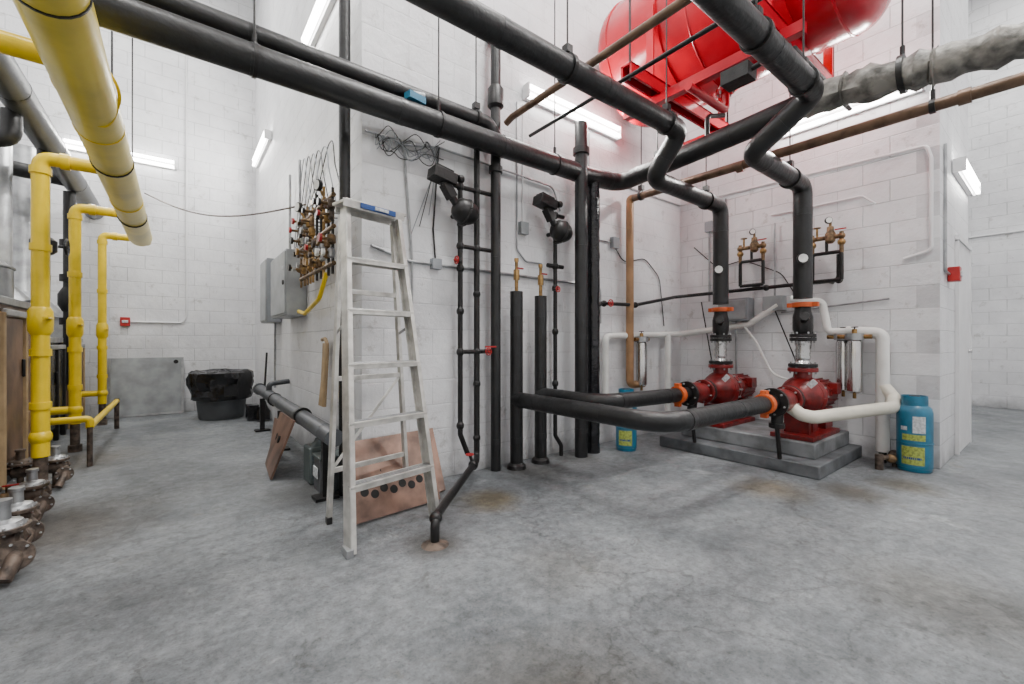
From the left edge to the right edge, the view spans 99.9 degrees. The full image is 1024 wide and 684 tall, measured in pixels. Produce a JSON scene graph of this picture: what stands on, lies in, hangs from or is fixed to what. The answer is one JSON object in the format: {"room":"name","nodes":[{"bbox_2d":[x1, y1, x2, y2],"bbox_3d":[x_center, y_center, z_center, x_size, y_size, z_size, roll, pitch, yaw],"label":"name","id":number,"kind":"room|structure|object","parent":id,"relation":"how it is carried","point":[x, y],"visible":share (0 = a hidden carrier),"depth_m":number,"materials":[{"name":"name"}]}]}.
{"room":"mechanical room","nodes":[
{"label":"mechanical room","id":0,"kind":"room"},
{"bbox_2d":[0,0,254,418],"bbox_3d":[-5.989,-2.500,6.245,4.190,7.200,0.150,0,0,-38],"label":"wall","id":1,"kind":"structure","parent":0,"point":[145,283],"depth_m":6.73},
{"bbox_2d":[61,137,86,152],"bbox_3d":[-6.099,-2.725,5.999,0.245,0.149,0.096,0,0,-38],"label":"fluorescent light","id":2,"kind":"object","parent":1,"relation":"attached to","point":[73,145],"depth_m":5.98,"materials":[{"name":"white paint"}]},
{"bbox_2d":[131,152,175,170],"bbox_3d":[-5.426,-2.725,6.521,0.510,0.154,0.096,0,0,-38],"label":"fluorescent light","id":3,"kind":"object","parent":1,"relation":"attached to","point":[138,158],"depth_m":6.50,"materials":[{"name":"white paint"}]},
{"bbox_2d":[131,55,186,323],"bbox_3d":[-5.396,-3.194,6.591,0.672,5.812,0.026,0,0,-38],"label":"conduit","id":4,"kind":"object","parent":1,"relation":"attached to","point":[185,55],"visible":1,"depth_m":6.78,"materials":[{"name":"metal"}]},
{"bbox_2d":[255,0,354,448],"bbox_3d":[-2.729,-2.500,5.337,0.150,7.200,5.280,0,0,-38],"label":"wall","id":5,"kind":"structure","parent":0,"point":[301,124],"depth_m":4.88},
{"bbox_2d":[144,193,305,216],"bbox_3d":[-3.794,-1.805,5.380,4.100,0.887,0.018,0,0,32],"label":"hanging cable","id":6,"kind":"object","parent":5,"relation":"attached to","point":[144,193],"visible":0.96,"depth_m":5.12,"materials":[{"name":"metal"}]},
{"bbox_2d":[252,128,271,167],"bbox_3d":[-3.785,-2.900,6.492,0.096,0.130,1.250,0,0,-38],"label":"fluorescent light","id":7,"kind":"object","parent":5,"relation":"attached to","point":[266,138],"visible":1,"depth_m":6.35,"materials":[{"name":"white paint"}]},
{"bbox_2d":[260,258,280,387],"bbox_3d":[-3.146,-0.225,5.596,0.172,1.650,0.500,0,0,-38],"label":"electrical panel","id":8,"kind":"object","parent":5,"relation":"attached to","point":[265,266],"visible":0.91,"depth_m":5.42,"materials":[{"name":"grey metal"}]},
{"bbox_2d":[271,159,306,318],"bbox_3d":[-2.436,-1.085,4.654,0.215,1.630,0.850,0,0,-38],"label":"electrical panel","id":9,"kind":"object","parent":5,"relation":"attached to","point":[287,297],"visible":0.89,"depth_m":4.36,"materials":[{"name":"grey metal"}]},
{"bbox_2d":[288,179,338,287],"bbox_3d":[-1.699,-0.897,3.696,0.225,0.754,1.128,0,0,-38],"label":"valve manifold","id":10,"kind":"object","parent":5,"relation":"attached to","point":[310,245],"visible":0.98,"depth_m":3.52,"materials":[{"name":"gold metal"}]},
{"bbox_2d":[297,272,327,315],"bbox_3d":[-1.810,-0.401,3.841,0.066,0.315,1.120,0,0,-37],"label":"flexible hose","id":11,"kind":"object","parent":10,"relation":"attached to","point":[325,277],"visible":1,"depth_m":3.47,"materials":[{"name":"paint"}]},
{"bbox_2d":[301,0,335,46],"bbox_3d":[-1.640,-2.900,3.727,0.096,0.130,1.250,0,0,-38],"label":"fluorescent light","id":12,"kind":"object","parent":5,"relation":"attached to","point":[322,9],"visible":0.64,"depth_m":3.84,"materials":[{"name":"white paint"}]},
{"bbox_2d":[318,337,328,406],"bbox_3d":[-1.603,0.249,3.658,0.062,0.585,0.198,0,0,-38],"label":"wood board","id":13,"kind":"object","parent":5,"relation":"attached to","point":[322,402],"visible":1,"depth_m":3.60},
{"bbox_2d":[0,406,1023,683],"bbox_3d":[1.228,1.160,4.781,14.200,0.120,11.450,0,0,-38],"label":"floor","id":14,"kind":"structure","parent":0,"point":[176,556],"depth_m":2.03,"materials":[{"name":"concrete"}]},
{"bbox_2d":[0,258,29,489],"bbox_3d":[-4.480,-0.765,2.945,1.570,3.730,1.194,0,0,-38],"label":"boiler","id":15,"kind":"object","parent":14,"relation":"on","point":[14,335],"visible":0.53,"depth_m":3.22,"materials":[{"name":"brown metal"}]},
{"bbox_2d":[0,107,22,146],"bbox_3d":[-4.520,-1.605,2.695,1.960,0.291,0.123,0,0,-38],"label":"pipe","id":16,"kind":"object","parent":15,"relation":"attached to","point":[11,122],"visible":0.98,"depth_m":3.22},
{"bbox_2d":[24,148,69,302],"bbox_3d":[-4.290,-0.998,3.886,0.404,1.484,0.180,0,0,-38],"label":"pipe","id":17,"kind":"object","parent":15,"relation":"attached to","point":[54,243],"visible":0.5,"depth_m":3.94,"materials":[{"name":"metal"}]},
{"bbox_2d":[0,497,35,583],"bbox_3d":[-2.508,0.923,1.968,0.485,0.355,0.411,0,0,-38],"label":"valve","id":18,"kind":"object","parent":14,"relation":"on","point":[16,552],"visible":1,"depth_m":2.01,"materials":[{"name":"metal"}]},
{"bbox_2d":[7,448,31,482],"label":"valve","id":19,"kind":"object","parent":14,"relation":"on","point":[18,466],"depth_m":3.14,"materials":[{"name":"metal"}]},
{"bbox_2d":[7,485,44,542],"bbox_3d":[-2.673,0.936,2.207,0.390,0.328,0.417,0,0,24],"label":"valve","id":20,"kind":"object","parent":14,"relation":"on","point":[29,509],"visible":0.51,"depth_m":2.27,"materials":[{"name":"metal"}]},
{"bbox_2d":[0,467,54,520],"bbox_3d":[-3.010,0.945,2.625,0.372,0.310,0.369,0,0,18],"label":"valve","id":21,"kind":"object","parent":14,"relation":"on","point":[37,490],"visible":0.68,"depth_m":2.65,"materials":[{"name":"metal"}]},
{"bbox_2d":[0,103,65,445],"bbox_3d":[-5.405,-0.625,4.096,1.520,3.450,0.863,0,0,-38],"label":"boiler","id":22,"kind":"object","parent":14,"relation":"on","point":[58,358],"visible":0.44,"depth_m":4.34,"materials":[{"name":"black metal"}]},
{"bbox_2d":[13,143,84,433],"bbox_3d":[-6.139,-0.625,5.043,1.520,3.450,0.944,0,0,-38],"label":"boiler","id":23,"kind":"object","parent":14,"relation":"on","point":[23,153],"visible":0.13,"depth_m":5.10,"materials":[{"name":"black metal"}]},
{"bbox_2d":[48,445,73,488],"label":"valve","id":24,"kind":"object","parent":14,"relation":"on","point":[60,470],"depth_m":3.25,"materials":[{"name":"metal"}]},
{"bbox_2d":[26,152,96,494],"bbox_3d":[-3.203,-0.138,3.152,0.497,2.477,0.227,0,0,-38],"label":"pipe","id":25,"kind":"object","parent":14,"relation":"on","point":[40,316],"visible":0.93,"depth_m":3.05,"materials":[{"name":"metal"}]},
{"bbox_2d":[50,204,116,452],"bbox_3d":[-4.278,-0.152,4.341,0.740,2.504,0.224,0,0,-38],"label":"pipe","id":26,"kind":"object","parent":14,"relation":"on","point":[75,325],"visible":0.94,"depth_m":4.29,"materials":[{"name":"metal"}]},
{"bbox_2d":[50,398,119,466],"bbox_3d":[-4.499,0.875,4.544,0.360,0.450,2.155,0,0,-38],"label":"pipe","id":27,"kind":"object","parent":14,"relation":"on","point":[90,423],"visible":0.94,"depth_m":3.80,"materials":[{"name":"metal"}]},
{"bbox_2d":[82,232,129,425],"bbox_3d":[-5.343,-0.187,5.729,0.720,2.573,0.223,0,0,-38],"label":"pipe","id":28,"kind":"object","parent":14,"relation":"on","point":[102,328],"visible":0.95,"depth_m":5.68,"materials":[{"name":"metal"}]},
{"bbox_2d":[107,357,183,418],"bbox_3d":[-5.454,0.666,6.428,0.870,0.861,0.123,0,0,-38],"label":"metal panel","id":29,"kind":"object","parent":14,"relation":"on","point":[142,386],"visible":1,"depth_m":6.42,"materials":[{"name":"metal"}]},
{"bbox_2d":[186,368,253,420],"bbox_3d":[-4.241,0.746,6.275,0.833,0.708,0.842,0,0,-38],"label":"bin","id":30,"kind":"object","parent":14,"relation":"on","point":[218,394],"visible":1,"depth_m":6.00,"materials":[{"name":"grey plastic"}]},
{"bbox_2d":[246,352,269,419],"bbox_3d":[-3.554,0.620,6.026,0.270,0.943,0.360,0,0,-38],"label":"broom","id":31,"kind":"object","parent":14,"relation":"on","point":[252,410],"visible":0.64,"depth_m":5.97,"materials":[{"name":"black plastic"}]},
{"bbox_2d":[265,412,294,479],"bbox_3d":[-2.008,0.865,3.669,0.180,0.454,0.581,0,0,-38],"label":"board","id":32,"kind":"object","parent":14,"relation":"on","point":[284,426],"visible":1,"depth_m":3.59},
{"bbox_2d":[253,379,342,502],"bbox_3d":[-2.155,0.765,4.225,0.293,0.670,3.361,0,0,-38],"label":"drain pipe","id":33,"kind":"object","parent":14,"relation":"on","point":[302,416],"visible":0.93,"depth_m":3.42,"materials":[{"name":"plastic"}]},
{"bbox_2d":[304,437,320,484],"bbox_3d":[-1.544,0.930,3.434,0.180,0.340,0.220,0,0,-38],"label":"plastic jug","id":34,"kind":"object","parent":14,"relation":"on","point":[315,446],"visible":0.5,"depth_m":3.34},
{"bbox_2d":[312,449,338,492],"bbox_3d":[-1.375,0.970,3.237,0.205,0.260,0.220,0,0,-38],"label":"plastic bin","id":35,"kind":"object","parent":14,"relation":"on","point":[317,455],"visible":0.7,"depth_m":3.17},
{"bbox_2d":[339,0,350,495],"bbox_3d":[-1.211,-2.500,3.111,0.081,7.200,0.082,0,0,-38],"label":"pipe","id":36,"kind":"object","parent":14,"relation":"on","point":[344,5],"visible":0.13,"depth_m":3.08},
{"bbox_2d":[325,197,442,558],"bbox_3d":[-0.824,0.108,2.667,0.621,2.004,0.768,0,0,-38],"label":"stepladder","id":37,"kind":"object","parent":14,"relation":"on","point":[347,207],"visible":0.96,"depth_m":2.69,"materials":[{"name":"metal"}]},
{"bbox_2d":[356,464,439,524],"bbox_3d":[-0.744,0.985,2.827,0.625,0.218,0.132,0,0,-44],"label":"board","id":38,"kind":"object","parent":14,"relation":"on","point":[410,492],"visible":0.78,"depth_m":2.77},
{"bbox_2d":[355,428,445,491],"bbox_3d":[-0.790,0.885,3.058,0.661,0.420,0.332,0,0,-38],"label":"board","id":39,"kind":"object","parent":14,"relation":"on","point":[366,449],"visible":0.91,"depth_m":3.10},
{"bbox_2d":[421,149,495,550],"bbox_3d":[-0.402,-0.375,2.991,0.328,2.950,1.453,0,0,9],"label":"piping","id":40,"kind":"object","parent":14,"relation":"on","point":[434,543],"visible":0.97,"depth_m":3.49,"materials":[{"name":"black metal"}]},
{"bbox_2d":[427,163,478,227],"bbox_3d":[-0.464,-1.133,3.385,0.426,0.419,0.277,0,0,-38],"label":"valve","id":41,"kind":"object","parent":40,"relation":"attached to","point":[464,211],"visible":1,"depth_m":3.32,"materials":[{"name":"black metal"}]},
{"bbox_2d":[488,44,503,471],"bbox_3d":[-0.152,-0.794,3.704,0.140,3.788,0.181,0,0,-38],"label":"pipe","id":42,"kind":"object","parent":14,"relation":"on","point":[495,90],"visible":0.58,"depth_m":3.65,"materials":[{"name":"metal"}]},
{"bbox_2d":[507,258,525,470],"bbox_3d":[0.039,0.185,3.751,0.170,1.830,0.170,0,0,-38],"label":"riser pipe","id":43,"kind":"object","parent":14,"relation":"on","point":[516,463],"visible":1,"depth_m":3.70,"materials":[{"name":"black metal"}]},
{"bbox_2d":[531,264,549,464],"bbox_3d":[0.262,0.195,3.937,0.170,1.810,0.170,0,0,-38],"label":"riser pipe","id":44,"kind":"object","parent":14,"relation":"on","point":[540,314],"visible":1,"depth_m":3.89,"materials":[{"name":"black metal"}]},
{"bbox_2d":[546,211,564,455],"bbox_3d":[0.439,-0.079,4.125,0.210,2.358,0.123,0,0,-38],"label":"piping","id":45,"kind":"object","parent":14,"relation":"on","point":[555,288],"visible":0.94,"depth_m":4.13,"materials":[{"name":"black metal"}]},
{"bbox_2d":[532,192,572,244],"bbox_3d":[0.373,-1.143,4.035,0.426,0.419,0.277,0,0,-38],"label":"valve","id":46,"kind":"object","parent":45,"relation":"attached to","point":[561,231],"visible":1,"depth_m":3.97,"materials":[{"name":"black metal"}]},
{"bbox_2d":[573,120,589,457],"bbox_3d":[0.665,-0.500,4.135,0.158,3.200,0.160,0,0,-38],"label":"pipe","id":47,"kind":"object","parent":14,"relation":"on","point":[581,151],"visible":1,"depth_m":4.08,"materials":[{"name":"metal"}]},
{"bbox_2d":[588,181,599,453],"bbox_3d":[0.806,-0.270,4.295,0.146,2.740,0.146,0,0,-38],"label":"pipe","id":48,"kind":"object","parent":14,"relation":"on","point":[593,189],"visible":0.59,"depth_m":4.24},
{"bbox_2d":[599,254,842,307],"bbox_3d":[1.963,-0.557,4.275,1.825,0.586,1.718,0,0,-38],"label":"pipe","id":49,"kind":"object","parent":48,"relation":"attached to","point":[603,303],"visible":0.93,"depth_m":4.74,"materials":[{"name":"black metal"}]},
{"bbox_2d":[737,229,766,287],"bbox_3d":[2.703,-0.927,4.798,0.244,0.630,0.319,0,0,-38],"label":"brass pressure regulator","id":50,"kind":"object","parent":49,"relation":"attached to","point":[754,246],"visible":0.99,"depth_m":4.73,"materials":[{"name":"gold metal"}]},
{"bbox_2d":[813,217,846,283],"bbox_3d":[3.132,-0.897,4.245,0.244,0.630,0.319,0,0,-38],"label":"brass pressure regulator","id":51,"kind":"object","parent":49,"relation":"attached to","point":[830,236],"visible":0.77,"depth_m":4.16,"materials":[{"name":"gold metal"}]},
{"bbox_2d":[615,388,636,451],"bbox_3d":[1.169,0.790,4.400,0.219,0.620,0.219,0,0,-18],"label":"plastic jug","id":52,"kind":"object","parent":14,"relation":"on","point":[626,439],"visible":0.38,"depth_m":4.31,"materials":[{"name":"plastic"}]},
{"bbox_2d":[660,418,861,479],"bbox_3d":[2.458,0.980,4.337,1.160,0.240,1.440,0,0,-38],"label":"pad","id":53,"kind":"object","parent":14,"relation":"on","point":[751,443],"visible":0.7,"depth_m":3.92,"materials":[{"name":"concrete"}]},
{"bbox_2d":[672,307,756,442],"bbox_3d":[2.109,0.314,4.484,1.430,1.358,0.385,0,0,-38],"label":"pump","id":54,"kind":"object","parent":53,"relation":"on","point":[720,386],"visible":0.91,"depth_m":4.46,"materials":[{"name":"red metal"}]},
{"bbox_2d":[535,388,682,407],"bbox_3d":[0.906,0.490,3.950,1.169,0.153,0.768,0,0,-38],"label":"pipe","id":55,"kind":"object","parent":54,"relation":"attached to","point":[661,396],"visible":0.74,"depth_m":3.61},
{"bbox_2d":[755,302,840,458],"bbox_3d":[2.575,0.314,3.884,1.430,1.358,0.385,0,0,-38],"label":"pump","id":56,"kind":"object","parent":53,"relation":"on","point":[809,393],"visible":0.91,"depth_m":3.86,"materials":[{"name":"red metal"}]},
{"bbox_2d":[511,392,771,431],"bbox_3d":[1.027,0.500,3.557,1.458,0.133,1.518,0,0,-38],"label":"pipe","id":57,"kind":"object","parent":56,"relation":"attached to","point":[699,417],"visible":1,"depth_m":2.93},
{"bbox_2d":[787,384,900,423],"bbox_3d":[2.903,0.521,3.724,1.173,0.310,0.249,0,0,-14],"label":"insulated pipe","id":58,"kind":"object","parent":56,"relation":"attached to","point":[892,403],"visible":0.99,"depth_m":3.61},
{"bbox_2d":[790,295,889,462],"bbox_3d":[3.169,0.308,4.195,0.141,1.584,0.789,0,0,-43],"label":"insulated pipe","id":59,"kind":"object","parent":14,"relation":"on","point":[882,339],"visible":0.84,"depth_m":3.92,"materials":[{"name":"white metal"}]},
{"bbox_2d":[827,327,847,396],"bbox_3d":[3.223,0.193,4.183,0.148,0.675,0.260,0,0,-38],"label":"housing","id":60,"kind":"object","parent":59,"relation":"attached to","point":[840,343],"visible":0.68,"depth_m":4.15,"materials":[{"name":"metal"}]},
{"bbox_2d":[837,327,872,398],"bbox_3d":[3.219,0.193,4.041,0.148,0.675,0.260,0,0,-38],"label":"housing","id":61,"kind":"object","parent":59,"relation":"attached to","point":[854,345],"visible":1,"depth_m":3.99,"materials":[{"name":"metal"}]},
{"bbox_2d":[875,450,896,469],"bbox_3d":[3.308,1.028,3.771,0.349,0.145,0.135,0,0,-38],"label":"valve","id":62,"kind":"object","parent":14,"relation":"on","point":[891,457],"visible":0.85,"depth_m":3.70,"materials":[{"name":"metal"}]},
{"bbox_2d":[895,394,933,473],"bbox_3d":[3.460,0.780,3.697,0.245,0.640,0.245,0,0,-18],"label":"container","id":63,"kind":"object","parent":14,"relation":"on","point":[914,439],"visible":0.98,"depth_m":3.61,"materials":[{"name":"plastic"}]},
{"bbox_2d":[355,0,680,476],"bbox_3d":[0.519,-2.500,4.421,4.160,7.200,0.150,0,0,-38],"label":"wall","id":64,"kind":"structure","parent":0,"point":[397,39],"depth_m":3.74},
{"bbox_2d":[430,154,441,269],"bbox_3d":[-0.605,-1.070,3.423,0.080,0.980,0.050,0,0,-38],"label":"conduit","id":65,"kind":"object","parent":64,"relation":"attached to","point":[436,264],"visible":0.98,"depth_m":3.42,"materials":[{"name":"black metal"}]},
{"bbox_2d":[365,129,560,301],"bbox_3d":[-0.284,-0.684,3.684,1.948,1.769,0.018,0,0,-38],"label":"conduit","id":66,"kind":"object","parent":64,"relation":"attached to","point":[366,130],"visible":0.8,"depth_m":3.30,"materials":[{"name":"metal"}]},
{"bbox_2d":[370,244,600,323],"bbox_3d":[-0.030,-0.456,3.881,2.515,0.512,0.024,0,0,-38],"label":"conduit","id":67,"kind":"object","parent":64,"relation":"attached to","point":[371,245],"visible":0.62,"depth_m":3.64,"materials":[{"name":"metal"}]},
{"bbox_2d":[516,101,541,263],"bbox_3d":[0.167,-1.471,4.021,0.308,1.458,0.050,0,0,-38],"label":"conduit","id":68,"kind":"object","parent":64,"relation":"attached to","point":[522,228],"visible":0.97,"depth_m":3.95,"materials":[{"name":"metal"}]},
{"bbox_2d":[522,81,621,140],"bbox_3d":[0.652,-2.310,4.364,1.340,0.130,0.096,0,0,-38],"label":"fluorescent light","id":69,"kind":"object","parent":64,"relation":"attached to","point":[599,125],"visible":0.94,"depth_m":4.32,"materials":[{"name":"white paint"}]},
{"bbox_2d":[528,0,761,137],"bbox_3d":[1.019,-1.940,2.929,0.032,0.052,2.780,0,0,-38],"label":"conduit pipe","id":70,"kind":"object","parent":64,"relation":"attached to","point":[714,25],"visible":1,"depth_m":3.01,"materials":[{"name":"black metal"}]},
{"bbox_2d":[681,0,915,457],"bbox_3d":[2.921,-2.500,4.841,0.150,7.200,2.430,0,0,-38],"label":"wall","id":71,"kind":"structure","parent":0,"point":[878,237],"depth_m":4.32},
{"bbox_2d":[718,297,753,373],"bbox_3d":[2.593,0.150,4.985,0.171,1.300,0.340,0,0,-38],"label":"control box","id":72,"kind":"object","parent":71,"relation":"attached to","point":[743,307],"depth_m":4.88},
{"bbox_2d":[762,223,786,310],"bbox_3d":[2.858,-0.820,4.685,0.120,0.960,0.200,0,0,-38],"label":"junction box","id":73,"kind":"object","parent":71,"relation":"attached to","point":[780,300],"visible":0.98,"depth_m":4.67,"materials":[{"name":"metal"}]},
{"bbox_2d":[630,145,933,259],"bbox_3d":[2.446,-1.265,4.302,1.239,1.058,2.388,0,0,-38],"label":"conduit","id":74,"kind":"object","parent":71,"relation":"attached to","point":[927,148],"visible":0.98,"depth_m":3.82,"materials":[{"name":"metal"}]},
{"bbox_2d":[705,195,875,301],"bbox_3d":[2.909,-0.990,4.685,0.050,0.980,1.652,0,0,-38],"label":"conduit","id":75,"kind":"object","parent":71,"relation":"attached to","point":[708,225],"visible":0.94,"depth_m":5.26,"materials":[{"name":"metal"}]},
{"bbox_2d":[782,87,925,138],"bbox_3d":[3.222,-2.270,4.246,0.096,0.130,1.250,0,0,-38],"label":"fluorescent light","id":76,"kind":"object","parent":71,"relation":"attached to","point":[821,119],"visible":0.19,"depth_m":4.22,"materials":[{"name":"white paint"}]},
{"bbox_2d":[916,0,967,468],"bbox_3d":[4.344,-2.500,4.312,1.750,7.200,0.150,0,0,-38],"label":"wall","id":77,"kind":"structure","parent":0,"point":[935,296],"depth_m":3.81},
{"bbox_2d":[943,143,950,274],"bbox_3d":[3.900,-1.179,3.854,0.212,1.142,0.024,0,0,-38],"label":"conduit","id":78,"kind":"object","parent":77,"relation":"attached to","point":[945,144],"visible":1,"depth_m":3.79,"materials":[{"name":"metal"}]},
{"bbox_2d":[947,266,962,281],"bbox_3d":[4.060,-0.620,3.936,0.120,0.130,0.093,0,0,-38],"label":"fire alarm strobe","id":79,"kind":"object","parent":77,"relation":"attached to","point":[956,272],"visible":0.98,"depth_m":3.90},
{"bbox_2d":[955,234,972,454],"bbox_3d":[4.702,0.025,4.463,0.900,2.150,0.049,0,0,-38],"label":"door","id":80,"kind":"structure","parent":77,"relation":"in","point":[963,350],"depth_m":4.40,"materials":[{"name":"white paint"}]},
{"bbox_2d":[952,156,980,196],"bbox_3d":[4.639,-1.670,4.380,1.100,0.130,0.096,0,0,-38],"label":"fluorescent light","id":81,"kind":"object","parent":77,"relation":"attached to","point":[963,172],"visible":1,"depth_m":4.25,"materials":[{"name":"white paint"}]},
{"bbox_2d":[968,0,1023,409],"bbox_3d":[8.133,-2.500,7.258,0.150,7.200,6.500,0,0,-38],"label":"wall","id":82,"kind":"structure","parent":0,"point":[995,121],"depth_m":7.19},
{"bbox_3d":[1.228,-6.160,4.781,14.200,0.120,11.450,0,0,-38],"label":"ceiling","id":83,"kind":"structure","parent":0,"visible":0},
{"bbox_2d":[18,0,92,19],"bbox_3d":[-1.564,-3.599,1.445,0.226,5.003,0.028,0,0,-38],"label":"hanger","id":84,"kind":"object","parent":83,"relation":"hanging from","point":[89,7],"visible":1,"depth_m":1.47,"materials":[{"name":"black metal"}]},
{"bbox_2d":[88,31,134,177],"bbox_3d":[-2.667,-3.599,2.867,0.226,5.003,0.028,0,0,-38],"label":"hanger","id":85,"kind":"object","parent":83,"relation":"hanging from","point":[130,172],"visible":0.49,"depth_m":2.87,"materials":[{"name":"black metal"}]},
{"bbox_2d":[0,0,151,245],"bbox_3d":[-2.731,-1.271,1.367,2.161,0.358,10.307,0,0,-38],"label":"pipe","id":86,"kind":"object","parent":85,"relation":"hanging from","point":[72,52],"visible":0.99,"depth_m":1.88,"materials":[{"name":"metal"}]},
{"bbox_2d":[251,0,258,78],"bbox_3d":[-1.501,-3.822,2.506,0.028,4.555,0.190,0,0,-38],"label":"hanger","id":87,"kind":"object","parent":83,"relation":"hanging from","point":[254,34],"visible":0.8,"depth_m":2.49,"materials":[{"name":"black metal"}]},
{"bbox_2d":[93,0,793,190],"bbox_3d":[-0.812,-1.709,2.018,6.390,0.316,1.795,0,0,-38],"label":"pipe","id":88,"kind":"object","parent":87,"relation":"hanging from","point":[136,19],"visible":0.83,"depth_m":2.81,"materials":[{"name":"metal"}]},
{"bbox_2d":[0,53,102,219],"bbox_3d":[-3.968,-1.835,3.566,0.215,0.240,6.501,0,0,-38],"label":"pipe","id":89,"kind":"object","parent":88,"relation":"attached to","point":[17,94],"visible":0.77,"depth_m":3.44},
{"bbox_2d":[13,161,63,185],"bbox_3d":[-5.811,-1.925,4.351,1.962,0.310,0.164,0,0,-38],"label":"pipe","id":90,"kind":"object","parent":89,"relation":"attached to","point":[20,169],"visible":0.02,"depth_m":4.67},
{"bbox_2d":[57,191,75,390],"bbox_3d":[-5.187,-0.568,4.963,0.313,2.343,0.200,0,0,-38],"label":"pipe","id":91,"kind":"object","parent":89,"relation":"attached to","point":[69,198],"visible":0.35,"depth_m":4.94,"materials":[{"name":"metal"}]},
{"bbox_2d":[404,89,425,104],"bbox_3d":[-0.697,-1.775,3.104,0.070,0.088,0.144,0,0,41],"label":"tool","id":92,"kind":"object","parent":88,"relation":"on","point":[415,96],"visible":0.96,"depth_m":3.08,"materials":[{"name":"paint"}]},
{"bbox_2d":[434,18,445,137],"bbox_3d":[-0.553,-3.822,3.241,0.028,4.555,0.190,0,0,-38],"label":"hanger","id":93,"kind":"object","parent":83,"relation":"hanging from","point":[438,103],"visible":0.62,"depth_m":3.23,"materials":[{"name":"black metal"}]},
{"bbox_2d":[472,37,482,125],"bbox_3d":[-0.298,-3.935,3.566,0.050,4.330,0.150,0,0,-38],"label":"hanger","id":94,"kind":"object","parent":83,"relation":"hanging from","point":[475,105],"visible":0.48,"depth_m":3.56,"materials":[{"name":"black metal"}]},
{"bbox_2d":[139,0,501,133],"bbox_3d":[-1.999,-1.808,2.246,4.795,0.200,0.127,0,0,-38],"label":"pipe","id":95,"kind":"object","parent":94,"relation":"hanging from","point":[194,10],"visible":0.58,"depth_m":2.72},
{"bbox_2d":[557,0,578,84],"bbox_3d":[0.357,-3.885,2.770,0.050,4.430,0.180,0,0,-38],"label":"hanger","id":96,"kind":"object","parent":83,"relation":"hanging from","point":[567,47],"visible":0.59,"depth_m":2.75,"materials":[{"name":"black metal"}]},
{"bbox_2d":[405,0,728,304],"bbox_3d":[0.298,-1.119,2.901,5.228,1.438,0.438,0,0,-38],"label":"pipe","id":97,"kind":"object","parent":96,"relation":"hanging from","point":[473,17],"visible":0.94,"depth_m":2.92,"materials":[{"name":"metal"}]},
{"bbox_2d":[656,0,677,135],"bbox_3d":[1.242,-3.885,3.457,0.050,4.430,0.180,0,0,-38],"label":"hanger","id":98,"kind":"object","parent":83,"relation":"hanging from","point":[667,106],"visible":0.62,"depth_m":3.44,"materials":[{"name":"black metal"}]},
{"bbox_2d":[598,0,890,144],"bbox_3d":[1.918,-4.082,3.808,1.800,4.035,2.453,0,0,-38],"label":"tank","id":99,"kind":"object","parent":83,"relation":"hanging from","point":[694,70],"visible":0.7,"depth_m":3.69,"materials":[{"name":"metal"}]},
{"bbox_2d":[705,43,852,135],"bbox_3d":[2.143,-1.935,3.624,1.370,0.269,0.840,0,0,-38],"label":"piping","id":100,"kind":"object","parent":99,"relation":"attached to","point":[744,73],"visible":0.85,"depth_m":3.19,"materials":[{"name":"black metal"}]},
{"bbox_2d":[739,0,774,54],"bbox_3d":[1.365,-3.860,2.401,0.050,4.480,0.180,0,0,-38],"label":"hanger","id":101,"kind":"object","parent":83,"relation":"hanging from","point":[768,39],"visible":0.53,"depth_m":2.37,"materials":[{"name":"black metal"}]},
{"bbox_2d":[691,0,823,298],"bbox_3d":[0.968,-1.094,2.364,4.828,1.388,0.588,0,0,-38],"label":"pipe","id":102,"kind":"object","parent":101,"relation":"hanging from","point":[741,20],"visible":0.93,"depth_m":2.98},
{"bbox_2d":[787,0,819,97],"bbox_3d":[1.918,-3.860,2.829,0.050,4.480,0.180,0,0,-38],"label":"hanger","id":103,"kind":"object","parent":83,"relation":"hanging from","point":[806,58],"visible":0.44,"depth_m":2.82,"materials":[{"name":"black metal"}]},
{"bbox_2d":[895,0,908,94],"bbox_3d":[2.525,-3.856,2.781,0.238,4.489,0.030,0,0,-38],"label":"hanger","id":104,"kind":"object","parent":83,"relation":"hanging from","point":[899,59],"visible":0.79,"depth_m":2.75,"materials":[{"name":"black metal"}]},
{"bbox_2d":[804,22,1023,118],"bbox_3d":[3.311,-1.716,1.760,0.260,0.364,3.685,0,0,-38],"label":"pipe","id":105,"kind":"object","parent":104,"relation":"hanging from","point":[1001,45],"visible":0.96,"depth_m":2.63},
{"bbox_2d":[928,0,936,114],"bbox_3d":[2.824,-3.817,2.886,0.094,4.567,0.030,0,0,-38],"label":"hanger","id":106,"kind":"object","parent":83,"relation":"hanging from","point":[931,103],"visible":0.88,"depth_m":2.88,"materials":[{"name":"black metal"}]},
{"bbox_2d":[626,71,1023,387],"bbox_3d":[3.067,-0.560,2.735,0.300,2.166,5.523,0,0,-38],"label":"pipe","id":107,"kind":"object","parent":106,"relation":"hanging from","point":[964,96],"visible":0.95,"depth_m":3.43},
{"bbox_2d":[602,304,777,410],"bbox_3d":[1.929,0.211,4.626,1.550,1.279,1.184,0,0,-38],"label":"insulated pipe","id":108,"kind":"object","parent":107,"relation":"attached to","point":[605,342],"visible":0.94,"depth_m":4.94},
{"bbox_2d":[634,331,649,390],"bbox_3d":[1.473,0.212,4.889,0.260,0.675,0.150,0,0,-38],"label":"housing","id":109,"kind":"object","parent":108,"relation":"attached to","point":[641,345],"visible":0.98,"depth_m":4.84,"materials":[{"name":"metal"}]},
{"bbox_3d":[4.660,-2.500,0.356,13.800,7.200,0.150,0,0,-38],"label":"wall","id":110,"kind":"structure","parent":0,"visible":0},
{"bbox_2d":[504,0,691,125],"bbox_3d":[1.598,-1.910,1.611,0.056,0.075,5.387,0,0,-38],"label":"conduit pipe","id":111,"kind":"object","parent":110,"relation":"attached to","point":[674,7],"visible":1,"depth_m":2.77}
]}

